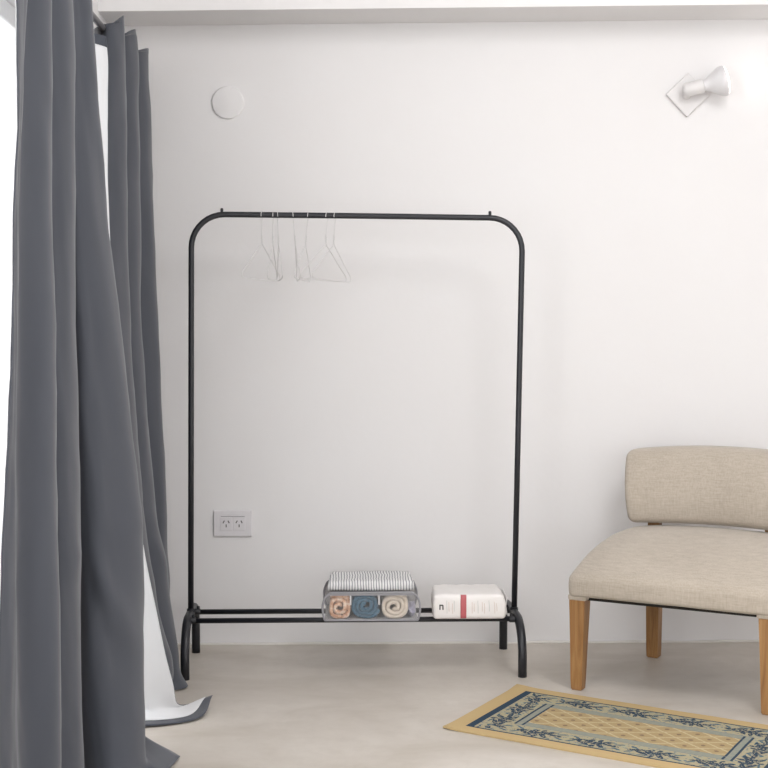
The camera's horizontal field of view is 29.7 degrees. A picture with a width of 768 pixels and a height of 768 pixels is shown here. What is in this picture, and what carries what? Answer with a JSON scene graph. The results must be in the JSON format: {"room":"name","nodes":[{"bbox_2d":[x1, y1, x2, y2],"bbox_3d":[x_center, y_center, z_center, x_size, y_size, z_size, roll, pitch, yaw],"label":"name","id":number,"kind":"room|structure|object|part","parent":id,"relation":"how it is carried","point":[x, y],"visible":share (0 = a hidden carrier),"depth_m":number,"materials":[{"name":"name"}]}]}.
{"room":"bedroom","nodes":[
{"label":"bedroom","id":0,"kind":"room"},
{"bbox_2d":[0,0,106,142],"bbox_3d":[-0.888,-0.304,1.663,0.200,2.550,5.791,0,3,-1],"label":"wall","id":1,"kind":"structure","parent":0,"point":[12,2],"depth_m":4.09,"materials":[{"name":"paint"}]},
{"bbox_2d":[0,0,15,45],"bbox_3d":[-0.928,-0.043,3.432,0.060,1.740,1.400,0,3,-1],"label":"window","id":2,"kind":"structure","parent":1,"relation":"in","point":[7,11],"depth_m":3.52,"materials":[{"name":"white glass"}]},
{"bbox_2d":[93,12,105,31],"bbox_3d":[-0.780,-0.912,3.435,0.117,0.080,2.200,0,3,-1],"label":"curtain rod","id":3,"kind":"object","parent":1,"relation":"attached to","point":[96,20],"visible":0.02,"depth_m":3.75,"materials":[{"name":"grey metal"}]},
{"bbox_2d":[0,0,179,767],"bbox_3d":[-0.613,-0.035,3.116,0.298,1.863,0.895,0,3,-1],"label":"curtain","id":4,"kind":"object","parent":3,"relation":"hanging from","point":[72,592],"visible":1,"depth_m":3.10,"materials":[{"name":"grey fabric"}]},
{"bbox_2d":[94,15,212,725],"bbox_3d":[-0.628,-0.073,4.097,0.324,1.849,0.911,0,3,-1],"label":"curtain","id":5,"kind":"object","parent":3,"relation":"hanging from","point":[122,69],"visible":0.73,"depth_m":4.06,"materials":[{"name":"grey fabric"}]},
{"bbox_2d":[125,19,767,642],"bbox_3d":[0.868,-0.449,4.696,3.850,2.550,0.200,0,3,-1],"label":"wall","id":6,"kind":"structure","parent":0,"point":[367,422],"depth_m":4.59,"materials":[{"name":"paint"}]},
{"bbox_2d":[211,86,243,118],"bbox_3d":[-0.489,-0.881,4.540,0.102,0.102,0.010,0,3,-1],"label":"cover plate","id":7,"kind":"object","parent":6,"relation":"attached to","point":[227,102],"visible":1,"depth_m":4.54,"materials":[{"name":"paint"}]},
{"bbox_2d":[214,510,251,535],"bbox_3d":[-0.480,0.443,4.601,0.121,0.082,0.012,0,3,-1],"label":"wall outlet","id":8,"kind":"object","parent":6,"relation":"attached to","point":[226,523],"visible":1,"depth_m":4.60,"materials":[{"name":"plastic"}]},
{"bbox_2d":[220,517,231,530],"bbox_3d":[-0.500,0.444,4.597,0.038,0.043,0.004,0,3,-1],"label":"socket","id":9,"kind":"object","parent":8,"relation":"attached to","point":[225,522],"depth_m":4.60,"materials":[{"name":"plastic"}]},
{"bbox_2d":[233,517,244,530],"bbox_3d":[-0.459,0.443,4.598,0.038,0.043,0.004,0,3,-1],"label":"socket","id":10,"kind":"object","parent":8,"relation":"attached to","point":[238,522],"depth_m":4.60,"materials":[{"name":"plastic"}]},
{"bbox_2d":[98,0,767,25],"bbox_3d":[0.873,-1.413,4.439,3.450,0.600,0.222,0,3,-1],"label":"ceiling","id":11,"kind":"structure","parent":6,"relation":"attached to","point":[135,12],"depth_m":4.37,"materials":[{"name":"paint"}]},
{"bbox_2d":[178,640,758,644],"bbox_3d":[0.871,0.826,4.652,3.450,0.008,0.009,0,3,-1],"label":"baseboard","id":12,"kind":"structure","parent":6,"relation":"attached to","point":[543,641],"depth_m":4.64,"materials":[{"name":"white paint"}]},
{"bbox_2d":[666,66,729,116],"bbox_3d":[0.982,-0.914,4.515,0.185,0.148,0.122,0,3,-1],"label":"wall spotlight","id":13,"kind":"object","parent":6,"relation":"attached to","point":[688,93],"visible":1,"depth_m":4.50,"materials":[{"name":"white plastic"}]},
{"bbox_3d":[0.956,-0.910,4.568,0.136,0.136,0.016,0,3,-1],"label":"plate","id":14,"kind":"part","parent":13,"relation":"part of","materials":[{"name":"white plastic"}]},
{"bbox_2d":[682,79,704,96],"bbox_3d":[0.963,-0.921,4.510,0.069,0.055,0.045,0,3,5],"label":"socket","id":15,"kind":"object","parent":13,"relation":"attached to","point":[689,89],"depth_m":4.49,"materials":[{"name":"white plastic"}]},
{"bbox_3d":[1.027,-0.941,4.501,0.087,0.093,0.094,0,3,-1],"label":"reflector bulb","id":16,"kind":"part","parent":13,"relation":"part of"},
{"bbox_3d":[1.061,-0.942,4.502,0.027,0.090,0.092,0,3,-1],"label":"bulb","id":17,"kind":"part","parent":13,"relation":"part of","materials":[{"name":"white"}]},
{"bbox_2d":[145,642,767,767],"bbox_3d":[0.934,1.022,1.868,3.850,0.120,5.991,0,3,-1],"label":"floor","id":18,"kind":"structure","parent":0,"point":[297,705],"depth_m":4.02,"materials":[{"name":"beige concrete"}]},
{"bbox_2d":[180,208,526,680],"bbox_3d":[-0.088,0.161,4.341,1.013,1.365,0.390,0,3,-1],"label":"clothes rack","id":19,"kind":"object","parent":18,"relation":"on","point":[192,616],"visible":0.91,"depth_m":4.29,"materials":[{"name":"black metal"}]},
{"bbox_2d":[242,211,279,280],"bbox_3d":[-0.361,-0.409,4.288,0.006,0.204,0.394,1,3,11],"label":"wire hanger","id":20,"kind":"object","parent":19,"relation":"hanging from","point":[261,211],"visible":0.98,"depth_m":4.29,"materials":[{"name":"white metal"}]},
{"bbox_2d":[267,214,276,280],"bbox_3d":[-0.329,-0.409,4.289,0.006,0.204,0.394,1,3,0],"label":"wire hanger","id":21,"kind":"object","parent":19,"relation":"hanging from","point":[272,214],"visible":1,"depth_m":4.29,"materials":[{"name":"white metal"}]},
{"bbox_2d":[277,211,282,280],"bbox_3d":[-0.311,-0.408,4.289,0.009,0.204,0.394,0,3,-6],"label":"wire hanger","id":22,"kind":"object","parent":19,"relation":"hanging from","point":[277,211],"visible":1,"depth_m":4.29,"materials":[{"name":"white metal"}]},
{"bbox_2d":[292,211,300,281],"bbox_3d":[-0.261,-0.408,4.290,0.020,0.204,0.394,0,3,-5],"label":"wire hanger","id":23,"kind":"object","parent":19,"relation":"hanging from","point":[292,211],"visible":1,"depth_m":4.29,"materials":[{"name":"white metal"}]},
{"bbox_2d":[294,213,310,281],"bbox_3d":[-0.233,-0.408,4.291,0.020,0.204,0.394,0,3,4],"label":"wire hanger","id":24,"kind":"object","parent":19,"relation":"hanging from","point":[307,213],"visible":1,"depth_m":4.29,"materials":[{"name":"white metal"}]},
{"bbox_3d":[-0.095,0.686,4.387,0.956,0.018,0.016,0,3,-1],"label":"shelf rail","id":25,"kind":"part","parent":19,"relation":"part of","materials":[{"name":"black metal"}]},
{"bbox_2d":[301,212,346,282],"bbox_3d":[-0.173,-0.407,4.292,0.011,0.205,0.394,1,3,18],"label":"wire hanger","id":26,"kind":"object","parent":19,"relation":"hanging from","point":[326,212],"visible":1,"depth_m":4.29,"materials":[{"name":"white metal"}]},
{"bbox_2d":[312,212,350,281],"bbox_3d":[-0.149,-0.407,4.292,0.011,0.204,0.394,1,3,15],"label":"wire hanger","id":27,"kind":"object","parent":19,"relation":"hanging from","point":[334,212],"visible":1,"depth_m":4.29,"materials":[{"name":"white metal"}]},
{"bbox_3d":[-0.092,0.692,4.259,0.956,0.018,0.016,0,3,-1],"label":"shelf rail","id":28,"kind":"part","parent":19,"relation":"part of","materials":[{"name":"black metal"}]},
{"bbox_2d":[321,580,420,620],"bbox_3d":[-0.039,0.627,4.310,0.290,0.111,0.226,0,3,-1],"label":"storage box","id":29,"kind":"object","parent":19,"relation":"on","point":[412,595],"visible":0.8,"depth_m":4.20,"materials":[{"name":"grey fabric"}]},
{"bbox_2d":[329,591,349,618],"bbox_3d":[-0.130,0.642,4.293,0.062,0.072,0.177,0,3,-1],"label":"cloth","id":30,"kind":"object","parent":29,"relation":"in","point":[339,607],"visible":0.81,"depth_m":4.21,"materials":[{"name":"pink fabric"}]},
{"bbox_2d":[351,591,379,617],"bbox_3d":[-0.055,0.642,4.294,0.084,0.071,0.179,0,3,-1],"label":"cloth","id":31,"kind":"object","parent":29,"relation":"in","point":[362,606],"visible":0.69,"depth_m":4.21,"materials":[{"name":"blue fabric"}]},
{"bbox_2d":[327,571,413,590],"bbox_3d":[-0.041,0.584,4.297,0.252,0.030,0.174,0,3,-1],"label":"folded cloth","id":32,"kind":"object","parent":29,"relation":"on","point":[358,580],"visible":1,"depth_m":4.22,"materials":[{"name":"fabric"}]},
{"bbox_3d":[-0.042,0.634,4.421,0.283,0.081,0.002,0,3,-1],"label":"panel","id":33,"kind":"part","parent":29,"relation":"part of","materials":[{"name":"plastic"}]},
{"bbox_3d":[-0.039,0.679,4.312,0.270,0.002,0.220,0,3,-1],"label":"panel","id":34,"kind":"part","parent":29,"relation":"part of","materials":[{"name":"clear plastic"}]},
{"bbox_2d":[381,590,407,617],"bbox_3d":[0.030,0.640,4.297,0.077,0.075,0.179,0,3,-1],"label":"cloth","id":35,"kind":"object","parent":29,"relation":"in","point":[393,606],"visible":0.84,"depth_m":4.21,"materials":[{"name":"beige fabric"}]},
{"bbox_2d":[407,601,415,615],"bbox_3d":[0.078,0.659,4.270,0.030,0.040,0.122,0,3,-1],"label":"crumpled cloth","id":36,"kind":"object","parent":29,"relation":"in","point":[411,605],"visible":0.89,"depth_m":4.23,"materials":[{"name":"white fabric"}]},
{"bbox_2d":[431,584,507,618],"bbox_3d":[0.250,0.643,4.310,0.220,0.077,0.196,0,3,-1],"label":"wrapped package","id":37,"kind":"object","parent":19,"relation":"on","point":[448,601],"visible":1,"depth_m":4.22,"materials":[{"name":"white plastic"}]},
{"bbox_2d":[443,684,767,767],"bbox_3d":[0.626,0.873,3.653,0.905,0.008,0.473,2,3,33],"label":"rug","id":38,"kind":"object","parent":18,"relation":"on","point":[650,736],"visible":1,"depth_m":3.66,"materials":[{"name":"beige fabric"}]},
{"bbox_2d":[568,445,767,714],"bbox_3d":[0.902,0.526,4.157,0.586,0.653,0.613,1,3,29],"label":"slipper chair","id":39,"kind":"object","parent":18,"relation":"on","point":[656,566],"visible":1,"depth_m":4.10,"materials":[{"name":"beige fabric"}]},
{"bbox_3d":[0.549,0.722,4.071,0.048,0.271,0.048,1,3,29],"label":"leg","id":40,"kind":"part","parent":39,"relation":"part of","materials":[{"name":"brown wood"}]},
{"bbox_3d":[0.829,0.704,4.446,0.043,0.271,0.049,1,3,29],"label":"leg","id":41,"kind":"part","parent":39,"relation":"part of","materials":[{"name":"brown wood"}]},
{"bbox_3d":[0.886,0.512,4.130,0.584,0.165,0.550,1,3,29],"label":"seat","id":42,"kind":"part","parent":39,"relation":"part of","materials":[{"name":"beige fabric"}]},
{"bbox_3d":[1.000,0.307,4.334,0.555,0.231,0.190,1,3,29],"label":"backrest","id":43,"kind":"part","parent":39,"relation":"part of","materials":[{"name":"beige fabric"}]},
{"bbox_3d":[1.013,0.734,3.817,0.048,0.271,0.048,1,3,29],"label":"leg","id":44,"kind":"part","parent":39,"relation":"part of","materials":[{"name":"brown wood"}]}
]}

